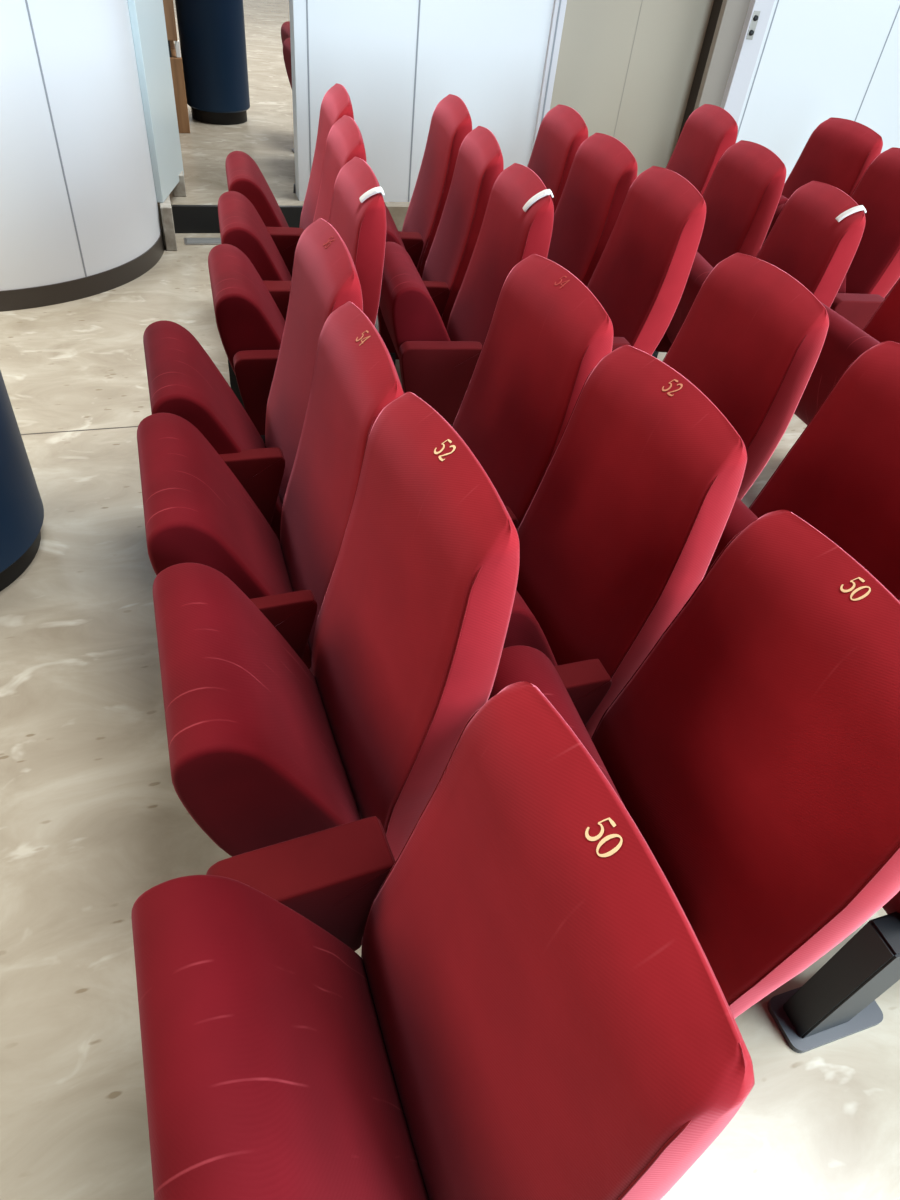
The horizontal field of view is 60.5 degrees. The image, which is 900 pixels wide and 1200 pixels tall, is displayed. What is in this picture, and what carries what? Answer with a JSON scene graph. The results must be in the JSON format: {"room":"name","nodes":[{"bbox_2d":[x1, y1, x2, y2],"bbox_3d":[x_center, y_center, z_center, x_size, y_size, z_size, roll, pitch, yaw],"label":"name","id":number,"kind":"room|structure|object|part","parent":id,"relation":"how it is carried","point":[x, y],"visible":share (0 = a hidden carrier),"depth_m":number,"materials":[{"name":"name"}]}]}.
{"room":"auditorium","nodes":[
{"label":"auditorium","id":0,"kind":"room"},
{"bbox_2d":[0,0,160,290],"bbox_3d":[-3.135,-2.491,2.385,4.103,3.200,0.760,-17,48,-25],"label":"wall","id":1,"kind":"structure","parent":0,"point":[86,50],"depth_m":3.54,"materials":[{"name":"white"}]},
{"bbox_2d":[25,0,86,276],"bbox_3d":[-1.665,-2.750,2.805,0.002,3.105,0.008,30,47,23],"label":"trim","id":2,"kind":"structure","parent":1,"relation":"attached to","point":[26,2],"depth_m":3.42,"materials":[{"name":"grey"}]},
{"bbox_2d":[0,226,164,311],"bbox_3d":[-3.251,-1.325,3.404,4.112,0.095,0.720,-18,48,-26],"label":"baseboard","id":3,"kind":"structure","parent":1,"relation":"attached to","point":[47,295],"depth_m":3.86,"materials":[{"name":"grey"}]},
{"bbox_2d":[127,0,183,202],"bbox_3d":[-1.503,-3.518,3.560,0.035,2.965,0.570,2,43,-6],"label":"door","id":4,"kind":"structure","parent":1,"relation":"attached to","point":[147,17],"depth_m":4.18,"materials":[{"name":"white"}]},
{"bbox_2d":[160,196,176,250],"bbox_3d":[-1.640,-2.201,4.483,0.060,0.235,0.295,-8,45,-17],"label":"trim","id":5,"kind":"structure","parent":1,"relation":"attached to","point":[165,207],"depth_m":4.38,"materials":[{"name":"grey stone"}]},
{"bbox_2d":[157,0,409,231],"bbox_3d":[-1.969,-6.050,8.770,11.000,0.270,10.800,-8,45,-17],"label":"floor","id":6,"kind":"structure","parent":0,"point":[267,134],"depth_m":5.93,"materials":[{"name":"beige stone"}]},
{"bbox_2d":[163,0,189,132],"bbox_3d":[-2.537,-4.130,5.401,1.170,1.350,0.600,-8,45,-17],"label":"cabinet","id":7,"kind":"object","parent":6,"relation":"on","point":[176,63],"visible":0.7,"depth_m":5.56,"materials":[{"name":"brown wood"}]},
{"bbox_3d":[-1.934,-3.915,5.484,0.030,0.096,0.040,-8,45,-17],"label":"slot post","id":8,"kind":"part","parent":7,"relation":"part of","materials":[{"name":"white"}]},
{"bbox_2d":[173,171,185,196],"bbox_3d":[-1.669,-2.564,4.736,0.075,0.120,0.160,-8,45,-17],"label":"trim","id":9,"kind":"structure","parent":6,"relation":"on","point":[179,190],"depth_m":4.69,"materials":[{"name":"grey stone"}]},
{"bbox_2d":[175,0,249,124],"bbox_3d":[-1.716,-5.018,5.222,0.490,3.050,0.490,-8,45,-17],"label":"round column","id":10,"kind":"structure","parent":6,"relation":"on","point":[212,39],"depth_m":5.82,"materials":[{"name":"blue paint"}]},
{"bbox_2d":[283,38,291,88],"bbox_3d":[-0.801,-3.400,5.100,0.554,1.022,0.588,-8,45,-17],"label":"chair","id":11,"kind":"object","parent":6,"relation":"on","point":[287,44],"visible":0.02,"depth_m":5.02,"materials":[{"name":"red fabric"}]},
{"bbox_2d":[281,21,293,152],"bbox_3d":[-0.928,-3.901,5.625,0.554,1.022,0.588,-8,45,-17],"label":"chair","id":12,"kind":"object","parent":6,"relation":"on","point":[285,28],"visible":0.02,"depth_m":5.53,"materials":[{"name":"red fabric"}]},
{"bbox_3d":[-1.033,-3.887,5.650,0.325,0.499,0.444,-8,45,-17],"label":"seat","id":13,"kind":"part","parent":12,"relation":"part of","materials":[{"name":"fabric"}]},
{"bbox_2d":[736,0,899,181],"bbox_3d":[3.485,-4.199,5.189,3.240,3.200,0.065,-8,45,-17],"label":"door","id":14,"kind":"structure","parent":6,"relation":"on","point":[819,60],"depth_m":5.32,"materials":[{"name":"white"}]},
{"bbox_2d":[720,0,778,139],"bbox_3d":[2.026,-3.995,4.759,0.180,3.200,0.072,-8,45,-17],"label":"door frame","id":15,"kind":"structure","parent":14,"relation":"attached to","point":[746,55],"depth_m":5.10,"materials":[{"name":"grey"}]},
{"bbox_3d":[1.950,-3.695,4.963,0.048,0.150,0.005,-8,45,-17],"label":"lock plate","id":16,"kind":"part","parent":14,"relation":"part of","materials":[{"name":"silver metal"}]},
{"bbox_2d":[855,5,899,120],"bbox_3d":[3.032,-4.128,5.047,0.010,3.200,0.016,-8,45,-17],"label":"door frame","id":17,"kind":"structure","parent":14,"relation":"attached to","point":[899,5],"depth_m":5.38,"materials":[{"name":"grey"}]},
{"bbox_2d":[289,0,553,201],"bbox_3d":[-0.102,-3.743,4.180,1.545,3.200,0.140,-8,45,-17],"label":"wall","id":18,"kind":"structure","parent":0,"point":[490,55],"depth_m":4.62,"materials":[{"name":"white"}]},
{"bbox_2d":[171,205,302,232],"bbox_3d":[-1.290,-2.343,4.749,0.860,0.152,0.032,-8,45,-17],"label":"trim","id":19,"kind":"structure","parent":18,"relation":"attached to","point":[186,218],"depth_m":4.67,"materials":[{"name":"black"}]},
{"bbox_2d":[306,0,310,172],"bbox_3d":[-0.743,-3.602,3.934,0.009,3.200,0.012,-8,45,-17],"label":"trim","id":20,"kind":"structure","parent":18,"relation":"attached to","point":[306,0],"depth_m":4.49,"materials":[{"name":"grey"}]},
{"bbox_2d":[408,0,420,201],"bbox_3d":[-0.135,-3.692,4.119,0.010,3.200,0.012,-8,45,-17],"label":"trim","id":21,"kind":"structure","parent":18,"relation":"attached to","point":[419,0],"depth_m":4.70,"materials":[{"name":"grey"}]},
{"bbox_2d":[531,0,566,153],"bbox_3d":[0.669,-3.850,4.406,0.075,3.200,0.160,-8,45,-17],"label":"trim","id":22,"kind":"structure","parent":18,"relation":"attached to","point":[556,2],"depth_m":4.78,"materials":[{"name":"grey"}]},
{"bbox_2d":[0,232,899,1199],"bbox_3d":[0.919,0.339,2.353,11.000,0.120,8.190,-8,45,-17],"label":"floor","id":23,"kind":"structure","parent":0,"point":[93,818],"depth_m":1.78,"materials":[{"name":"beige stone"}]},
{"bbox_2d":[0,370,43,591],"bbox_3d":[-1.512,-1.323,1.348,0.750,3.200,0.750,-8,45,-17],"label":"round column","id":24,"kind":"structure","parent":23,"relation":"on","point":[21,505],"depth_m":2.28,"materials":[{"name":"blue paint"}]},
{"bbox_2d":[21,426,137,434],"bbox_3d":[0.365,-0.925,3.565,11.000,0.011,0.006,-8,45,-17],"label":"trim","id":25,"kind":"structure","parent":23,"relation":"on","point":[129,426],"depth_m":3.01,"materials":[{"name":"grey"}]},
{"bbox_2d":[184,238,220,244],"bbox_3d":[-1.455,-2.149,4.621,0.260,0.008,0.110,-8,45,-17],"label":"floor plate","id":26,"kind":"object","parent":23,"relation":"on","point":[188,241],"visible":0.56,"depth_m":4.60,"materials":[{"name":"silver metal"}]},
{"bbox_3d":[-1.454,-2.151,4.619,0.230,0.002,0.084,-8,45,-17],"label":"lid","id":27,"kind":"part","parent":26,"relation":"part of","materials":[{"name":"silver metal"}]},
{"bbox_2d":[143,218,362,540],"bbox_3d":[-0.575,-0.493,2.200,0.574,1.017,0.565,-9,45,-17],"label":"chair","id":28,"kind":"object","parent":23,"relation":"on","point":[184,381],"visible":0.61,"depth_m":2.05,"materials":[{"name":"red fabric"}]},
{"bbox_3d":[-0.666,-0.474,2.217,0.325,0.499,0.444,-9,45,-17],"label":"seat","id":29,"kind":"part","parent":28,"relation":"part of","materials":[{"name":"fabric"}]},
{"bbox_3d":[-0.596,-0.265,2.114,0.292,0.306,0.052,-9,45,-17],"label":"armrest","id":30,"kind":"part","parent":28,"relation":"part of","materials":[{"name":"red fabric"}]},
{"bbox_3d":[-0.407,-0.608,2.208,0.219,0.827,0.508,-9,45,-17],"label":"backrest","id":31,"kind":"part","parent":28,"relation":"part of","materials":[{"name":"red fabric"}]},
{"bbox_2d":[137,301,403,670],"bbox_3d":[-0.435,-0.133,1.844,0.555,0.996,0.591,-9,45,-17],"label":"chair","id":32,"kind":"object","parent":23,"relation":"on","point":[196,510],"visible":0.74,"depth_m":1.70,"materials":[{"name":"red fabric"}]},
{"bbox_3d":[-0.538,-0.129,1.860,0.325,0.499,0.444,-9,45,-17],"label":"seat","id":33,"kind":"part","parent":32,"relation":"part of","materials":[{"name":"fabric"}]},
{"bbox_3d":[-0.442,0.121,1.731,0.292,0.306,0.039,-11,46,-19],"label":"armrest","id":34,"kind":"part","parent":32,"relation":"part of","materials":[{"name":"red fabric"}]},
{"bbox_3d":[-0.282,-0.248,1.865,0.219,0.827,0.508,-9,45,-17],"label":"backrest","id":35,"kind":"part","parent":32,"relation":"part of","materials":[{"name":"red fabric"}]},
{"bbox_2d":[225,83,353,276],"bbox_3d":[-0.745,-1.727,3.508,0.581,1.029,0.613,-5,44,-14],"label":"chair","id":36,"kind":"object","parent":23,"relation":"on","point":[244,176],"visible":0.35,"depth_m":3.33,"materials":[{"name":"red fabric"}]},
{"bbox_3d":[-0.840,-1.726,3.552,0.325,0.499,0.444,-5,44,-14],"label":"seat","id":37,"kind":"part","parent":36,"relation":"part of","materials":[{"name":"fabric"}]},
{"bbox_3d":[-0.776,-1.465,3.392,0.292,0.306,0.102,-6,44,-14],"label":"armrest","id":38,"kind":"part","parent":36,"relation":"part of","materials":[{"name":"red fabric"}]},
{"bbox_3d":[-0.574,-1.853,3.519,0.219,0.827,0.508,-5,44,-14],"label":"backrest","id":39,"kind":"part","parent":36,"relation":"part of","materials":[{"name":"red fabric"}]},
{"bbox_2d":[218,115,366,408],"bbox_3d":[-0.649,-1.315,3.074,0.589,1.029,0.612,-6,44,-14],"label":"chair","id":40,"kind":"object","parent":23,"relation":"on","point":[241,225],"visible":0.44,"depth_m":2.88,"materials":[{"name":"red fabric"}]},
{"bbox_3d":[-0.743,-1.312,3.116,0.325,0.499,0.444,-6,44,-14],"label":"seat","id":41,"kind":"part","parent":40,"relation":"part of","materials":[{"name":"fabric"}]},
{"bbox_3d":[-0.677,-1.054,2.960,0.292,0.306,0.102,-6,44,-15],"label":"armrest","id":42,"kind":"part","parent":40,"relation":"part of","materials":[{"name":"red fabric"}]},
{"bbox_3d":[-0.477,-1.440,3.084,0.219,0.827,0.508,-6,44,-14],"label":"backrest","id":43,"kind":"part","parent":40,"relation":"part of","materials":[{"name":"red fabric"}]},
{"bbox_2d":[208,157,385,442],"bbox_3d":[-0.540,-0.923,2.664,0.554,1.028,0.570,-7,44,-15],"label":"chair","id":44,"kind":"object","parent":23,"relation":"on","point":[250,324],"visible":0.53,"depth_m":2.44,"materials":[{"name":"red fabric"}]},
{"bbox_3d":[-0.642,-0.904,2.688,0.325,0.499,0.444,-7,44,-15],"label":"seat","id":45,"kind":"part","parent":44,"relation":"part of","materials":[{"name":"fabric"}]},
{"bbox_3d":[-0.557,-0.675,2.565,0.292,0.306,0.064,-7,44,-15],"label":"armrest","id":46,"kind":"part","parent":44,"relation":"part of","materials":[{"name":"red fabric"}]},
{"bbox_3d":[-0.378,-1.037,2.661,0.219,0.827,0.508,-7,44,-15],"label":"backrest","id":47,"kind":"part","parent":44,"relation":"part of","materials":[{"name":"red fabric"}]},
{"bbox_2d":[359,186,384,202],"bbox_3d":[-0.232,-1.204,2.296,0.081,0.047,0.030,10,42,2],"label":"strap","id":48,"kind":"object","parent":44,"relation":"on","point":[379,189],"visible":1,"depth_m":2.29,"materials":[{"name":"white"}]},
{"bbox_2d":[153,392,519,950],"bbox_3d":[-0.266,0.228,1.438,0.618,1.048,0.663,-13,46,-21],"label":"chair","id":49,"kind":"object","parent":23,"relation":"on","point":[314,783],"visible":0.8,"depth_m":1.30,"materials":[{"name":"red fabric"}]},
{"bbox_3d":[-0.356,0.241,1.484,0.325,0.499,0.444,-9,45,-18],"label":"seat","id":50,"kind":"part","parent":49,"relation":"part of","materials":[{"name":"fabric"}]},
{"bbox_3d":[-0.251,0.532,1.335,0.292,0.306,0.102,-12,46,-20],"label":"armrest","id":51,"kind":"part","parent":49,"relation":"part of","materials":[{"name":"red fabric"}]},
{"bbox_3d":[-0.106,0.065,1.474,0.219,0.827,0.508,-13,46,-21],"label":"backrest","id":52,"kind":"part","parent":49,"relation":"part of","materials":[{"name":"red fabric"}]},
{"bbox_2d":[384,94,471,277],"bbox_3d":[-0.245,-1.755,3.612,0.564,1.025,0.602,-4,44,-13],"label":"chair","id":53,"kind":"object","parent":23,"relation":"on","point":[451,121],"visible":0.4,"depth_m":3.44,"materials":[{"name":"red fabric"}]},
{"bbox_3d":[-0.278,-1.503,3.505,0.292,0.306,0.093,-3,44,-12],"label":"armrest","id":54,"kind":"part","parent":53,"relation":"part of","materials":[{"name":"red fabric"}]},
{"bbox_2d":[377,126,503,365],"bbox_3d":[-0.131,-1.373,3.216,0.563,1.021,0.599,-3,43,-11],"label":"chair","id":55,"kind":"object","parent":23,"relation":"on","point":[479,162],"visible":0.44,"depth_m":3.04,"materials":[{"name":"red fabric"}]},
{"bbox_3d":[-0.225,-1.370,3.254,0.325,0.499,0.444,-3,43,-11],"label":"seat","id":56,"kind":"part","parent":55,"relation":"part of","materials":[{"name":"fabric"}]},
{"bbox_3d":[-0.160,-1.125,3.110,0.292,0.306,0.062,-4,44,-12],"label":"armrest","id":57,"kind":"part","parent":55,"relation":"part of","materials":[{"name":"red fabric"}]},
{"bbox_3d":[0.030,-1.479,3.211,0.219,0.827,0.508,-3,43,-11],"label":"backrest","id":58,"kind":"part","parent":55,"relation":"part of","materials":[{"name":"red fabric"}]},
{"bbox_2d":[131,681,754,1199],"bbox_3d":[-0.100,0.657,1.017,0.554,1.018,0.591,-10,45,-19],"label":"chair","id":59,"kind":"object","parent":23,"relation":"on","point":[530,1008],"visible":1,"depth_m":0.88,"materials":[{"name":"red fabric"}]},
{"bbox_3d":[-0.208,0.665,1.044,0.325,0.499,0.444,-10,45,-19],"label":"seat","id":60,"kind":"part","parent":59,"relation":"part of","materials":[{"name":"fabric"}]},
{"bbox_3d":[0.056,0.541,1.024,0.219,0.827,0.538,-10,45,-19],"label":"backrest","id":61,"kind":"part","parent":59,"relation":"part of","materials":[{"name":"red fabric"}]},
{"bbox_2d":[379,163,553,425],"bbox_3d":[-0.011,-1.003,2.830,0.554,1.023,0.570,-5,44,-13],"label":"chair","id":62,"kind":"object","parent":23,"relation":"on","point":[438,363],"visible":0.77,"depth_m":2.65,"materials":[{"name":"red fabric"}]},
{"bbox_3d":[-0.099,-0.990,2.859,0.325,0.499,0.444,-5,44,-13],"label":"seat","id":63,"kind":"part","parent":62,"relation":"part of","materials":[{"name":"fabric"}]},
{"bbox_3d":[-0.038,-0.758,2.730,0.292,0.306,0.064,-5,44,-13],"label":"armrest","id":64,"kind":"part","parent":62,"relation":"part of","materials":[{"name":"red fabric"}]},
{"bbox_3d":[0.154,-1.110,2.825,0.219,0.827,0.508,-5,44,-13],"label":"backrest","id":65,"kind":"part","parent":62,"relation":"part of","materials":[{"name":"red fabric"}]},
{"bbox_2d":[522,189,553,211],"bbox_3d":[0.283,-1.279,2.472,0.094,0.071,0.030,10,42,2],"label":"strap","id":66,"kind":"object","parent":62,"relation":"on","point":[543,193],"visible":1,"depth_m":2.46,"materials":[{"name":"white"}]},
{"bbox_2d":[403,254,613,529],"bbox_3d":[0.014,-0.342,2.111,0.576,1.030,0.580,-11,46,-19],"label":"chair","id":67,"kind":"object","parent":23,"relation":"on","point":[547,332],"visible":0.39,"depth_m":1.97,"materials":[{"name":"red fabric"}]},
{"bbox_3d":[0.016,-0.089,2.011,0.292,0.306,0.063,-11,46,-19],"label":"armrest","id":68,"kind":"part","parent":67,"relation":"part of","materials":[{"name":"red fabric"}]},
{"bbox_2d":[527,104,587,211],"bbox_3d":[0.264,-1.788,3.728,0.574,1.016,0.599,-4,44,-12],"label":"chair","id":69,"kind":"object","parent":23,"relation":"on","point":[562,130],"visible":0.23,"depth_m":3.49,"materials":[{"name":"red fabric"}]},
{"bbox_2d":[547,133,637,286],"bbox_3d":[0.382,-1.417,3.339,0.546,1.020,0.570,-6,44,-14],"label":"chair","id":70,"kind":"object","parent":23,"relation":"on","point":[602,172],"visible":0.33,"depth_m":3.16,"materials":[{"name":"red fabric"}]},
{"bbox_2d":[503,344,746,737],"bbox_3d":[0.176,0.015,1.748,0.592,1.027,0.595,-12,46,-20],"label":"chair","id":71,"kind":"object","parent":23,"relation":"on","point":[630,510],"visible":0.53,"depth_m":1.61,"materials":[{"name":"red fabric"}]},
{"bbox_3d":[0.086,0.037,1.769,0.325,0.499,0.444,-12,46,-20],"label":"seat","id":72,"kind":"part","parent":71,"relation":"part of","materials":[{"name":"fabric"}]},
{"bbox_3d":[0.173,0.270,1.643,0.292,0.306,0.064,-9,45,-18],"label":"armrest","id":73,"kind":"part","parent":71,"relation":"part of","materials":[{"name":"red fabric"}]},
{"bbox_2d":[587,166,705,354],"bbox_3d":[0.520,-1.069,2.975,0.554,1.028,0.570,-6,44,-14],"label":"chair","id":74,"kind":"object","parent":23,"relation":"on","point":[640,276],"visible":0.35,"depth_m":2.80,"materials":[{"name":"red fabric"}]},
{"bbox_3d":[0.497,-0.822,2.876,0.292,0.306,0.064,-6,44,-14],"label":"armrest","id":75,"kind":"part","parent":74,"relation":"part of","materials":[{"name":"red fabric"}]},
{"bbox_2d":[488,510,899,1018],"bbox_3d":[0.335,0.391,1.377,0.554,1.008,0.591,-7,44,-15],"label":"chair","id":76,"kind":"object","parent":23,"relation":"on","point":[754,749],"visible":0.67,"depth_m":1.24,"materials":[{"name":"red fabric"}]},
{"bbox_3d":[0.244,0.396,1.402,0.325,0.499,0.444,-7,44,-15],"label":"seat","id":77,"kind":"part","parent":76,"relation":"part of","materials":[{"name":"fabric"}]},
{"bbox_2d":[665,104,737,195],"bbox_3d":[1.004,-1.946,3.989,0.605,1.039,0.639,-1,43,-9],"label":"chair","id":78,"kind":"object","parent":23,"relation":"on","point":[710,130],"visible":0.16,"depth_m":3.77,"materials":[{"name":"red fabric"}]},
{"bbox_2d":[652,140,785,357],"bbox_3d":[1.052,-1.514,3.544,0.560,1.014,0.617,-3,43,-11],"label":"chair","id":79,"kind":"object","parent":23,"relation":"on","point":[742,195],"visible":0.34,"depth_m":3.34,"materials":[{"name":"red fabric"}]},
{"bbox_3d":[1.015,-1.264,3.431,0.292,0.306,0.102,-2,43,-10],"label":"armrest","id":80,"kind":"part","parent":79,"relation":"part of","materials":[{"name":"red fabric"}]},
{"bbox_3d":[1.212,-1.619,3.543,0.219,0.827,0.508,-3,43,-11],"label":"backrest","id":81,"kind":"part","parent":79,"relation":"part of","materials":[{"name":"red fabric"}]},
{"bbox_2d":[662,253,828,499],"bbox_3d":[0.619,-0.433,2.298,0.539,1.027,0.603,-8,45,-17],"label":"chair","id":82,"kind":"object","parent":23,"relation":"on","point":[751,339],"visible":0.26,"depth_m":2.10,"materials":[{"name":"red fabric"}]},
{"bbox_2d":[666,181,865,343],"bbox_3d":[1.153,-1.129,3.145,0.554,1.008,0.570,-1,43,-9],"label":"chair","id":83,"kind":"object","parent":23,"relation":"on","point":[806,241],"visible":0.3,"depth_m":2.92,"materials":[{"name":"red fabric"}]},
{"bbox_3d":[1.054,-1.127,3.173,0.325,0.499,0.444,-1,43,-9],"label":"seat","id":84,"kind":"part","parent":83,"relation":"part of","materials":[{"name":"fabric"}]},
{"bbox_3d":[1.324,-1.218,3.132,0.219,0.827,0.508,-1,43,-9],"label":"backrest","id":85,"kind":"part","parent":83,"relation":"part of","materials":[{"name":"red fabric"}]},
{"bbox_2d":[835,205,866,221],"bbox_3d":[1.440,-1.385,2.768,0.090,0.062,0.030,15,43,8],"label":"strap","id":86,"kind":"object","parent":83,"relation":"on","point":[850,211],"visible":1,"depth_m":2.76,"materials":[{"name":"white"}]},
{"bbox_2d":[703,341,899,601],"bbox_3d":[0.816,-0.042,1.902,0.591,1.027,0.624,-9,45,-17],"label":"chair","id":87,"kind":"object","parent":23,"relation":"on","point":[841,476],"visible":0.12,"depth_m":1.84,"materials":[{"name":"red fabric"}]},
{"bbox_3d":[0.723,-0.038,1.942,0.325,0.499,0.444,-9,45,-17],"label":"seat","id":88,"kind":"part","parent":87,"relation":"part of","materials":[{"name":"fabric"}]},
{"bbox_2d":[762,117,882,244],"bbox_3d":[1.762,-1.985,4.151,0.596,1.023,0.581,-8,45,-16],"label":"chair","id":89,"kind":"object","parent":23,"relation":"on","point":[838,153],"visible":0.28,"depth_m":3.96,"materials":[{"name":"red fabric"}]},
{"bbox_3d":[1.677,-1.968,4.176,0.325,0.499,0.444,-8,45,-16],"label":"seat","id":90,"kind":"part","parent":89,"relation":"part of","materials":[{"name":"fabric"}]},
{"bbox_3d":[1.939,-2.101,4.157,0.219,0.827,0.508,-8,45,-16],"label":"backrest","id":91,"kind":"part","parent":89,"relation":"part of","materials":[{"name":"red fabric"}]},
{"bbox_2d":[765,147,899,329],"bbox_3d":[1.869,-1.587,3.742,0.560,1.012,0.679,-4,44,-13],"label":"chair","id":92,"kind":"object","parent":23,"relation":"on","point":[874,269],"visible":0.38,"depth_m":3.64,"materials":[{"name":"red fabric"}]},
{"bbox_3d":[1.757,-1.611,3.800,0.325,0.499,0.444,-4,44,-13],"label":"seat","id":93,"kind":"part","parent":92,"relation":"part of","materials":[{"name":"fabric"}]},
{"bbox_3d":[1.863,-1.275,3.638,0.292,0.306,0.102,-4,44,-13],"label":"armrest","id":94,"kind":"part","parent":92,"relation":"part of","materials":[{"name":"red fabric"}]},
{"bbox_3d":[2.023,-1.721,3.773,0.219,0.827,0.508,-4,44,-13],"label":"backrest","id":95,"kind":"part","parent":92,"relation":"part of","materials":[{"name":"red fabric"}]},
{"bbox_2d":[768,891,899,1052],"bbox_3d":[0.944,0.348,1.500,0.564,1.022,0.526,-8,45,-17],"label":"chair base","id":96,"kind":"object","parent":23,"relation":"on","point":[837,1002],"visible":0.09,"depth_m":1.50,"materials":[{"name":"black metal"}]},
{"bbox_3d":[0.803,0.878,1.651,0.235,0.015,0.110,-8,45,-17],"label":"plate","id":97,"kind":"part","parent":96,"relation":"part of","materials":[{"name":"grey metal"}]},
{"bbox_3d":[0.854,0.381,1.505,0.325,0.499,0.444,-8,45,-17],"label":"seat","id":98,"kind":"part","parent":96,"relation":"part of","materials":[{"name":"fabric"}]},
{"bbox_2d":[794,278,899,424],"bbox_3d":[1.550,-0.788,2.822,0.554,1.022,0.588,-6,44,-15],"label":"chair","id":99,"kind":"object","parent":23,"relation":"on","point":[844,342],"visible":0.16,"depth_m":2.74,"materials":[{"name":"red fabric"}]},
{"bbox_3d":[1.447,-0.778,2.850,0.325,0.499,0.444,-6,44,-15],"label":"seat","id":100,"kind":"part","parent":99,"relation":"part of","materials":[{"name":"fabric"}]},
{"bbox_3d":[1.711,-0.904,2.826,0.219,0.827,0.508,-6,44,-15],"label":"backrest","id":101,"kind":"part","parent":99,"relation":"part of","materials":[{"name":"red fabric"}]},
{"bbox_2d":[550,0,713,175],"bbox_3d":[1.220,-4.066,4.720,1.280,3.200,0.100,-8,45,-17],"label":"wall","id":102,"kind":"structure","parent":0,"point":[597,38],"depth_m":5.14,"materials":[{"name":"beige paint"}]},
{"bbox_2d":[613,0,642,136],"bbox_3d":[1.250,-4.038,4.694,0.005,3.200,0.012,-8,45,-17],"label":"trim","id":103,"kind":"structure","parent":102,"relation":"attached to","point":[642,0],"depth_m":5.14,"materials":[{"name":"beige"}]},
{"bbox_2d":[678,0,722,138],"bbox_3d":[1.823,-4.062,4.802,0.110,3.200,0.200,-8,45,-17],"label":"trim","id":104,"kind":"structure","parent":102,"relation":"attached to","point":[715,11],"depth_m":5.20,"materials":[{"name":"grey"}]},
{"bbox_2d":[694,0,750,109],"bbox_3d":[1.850,-3.999,4.737,0.175,3.200,0.050,-8,45,-17],"label":"trim","id":105,"kind":"structure","parent":102,"relation":"attached to","point":[731,19],"depth_m":5.07,"materials":[{"name":"beige"}]}
]}

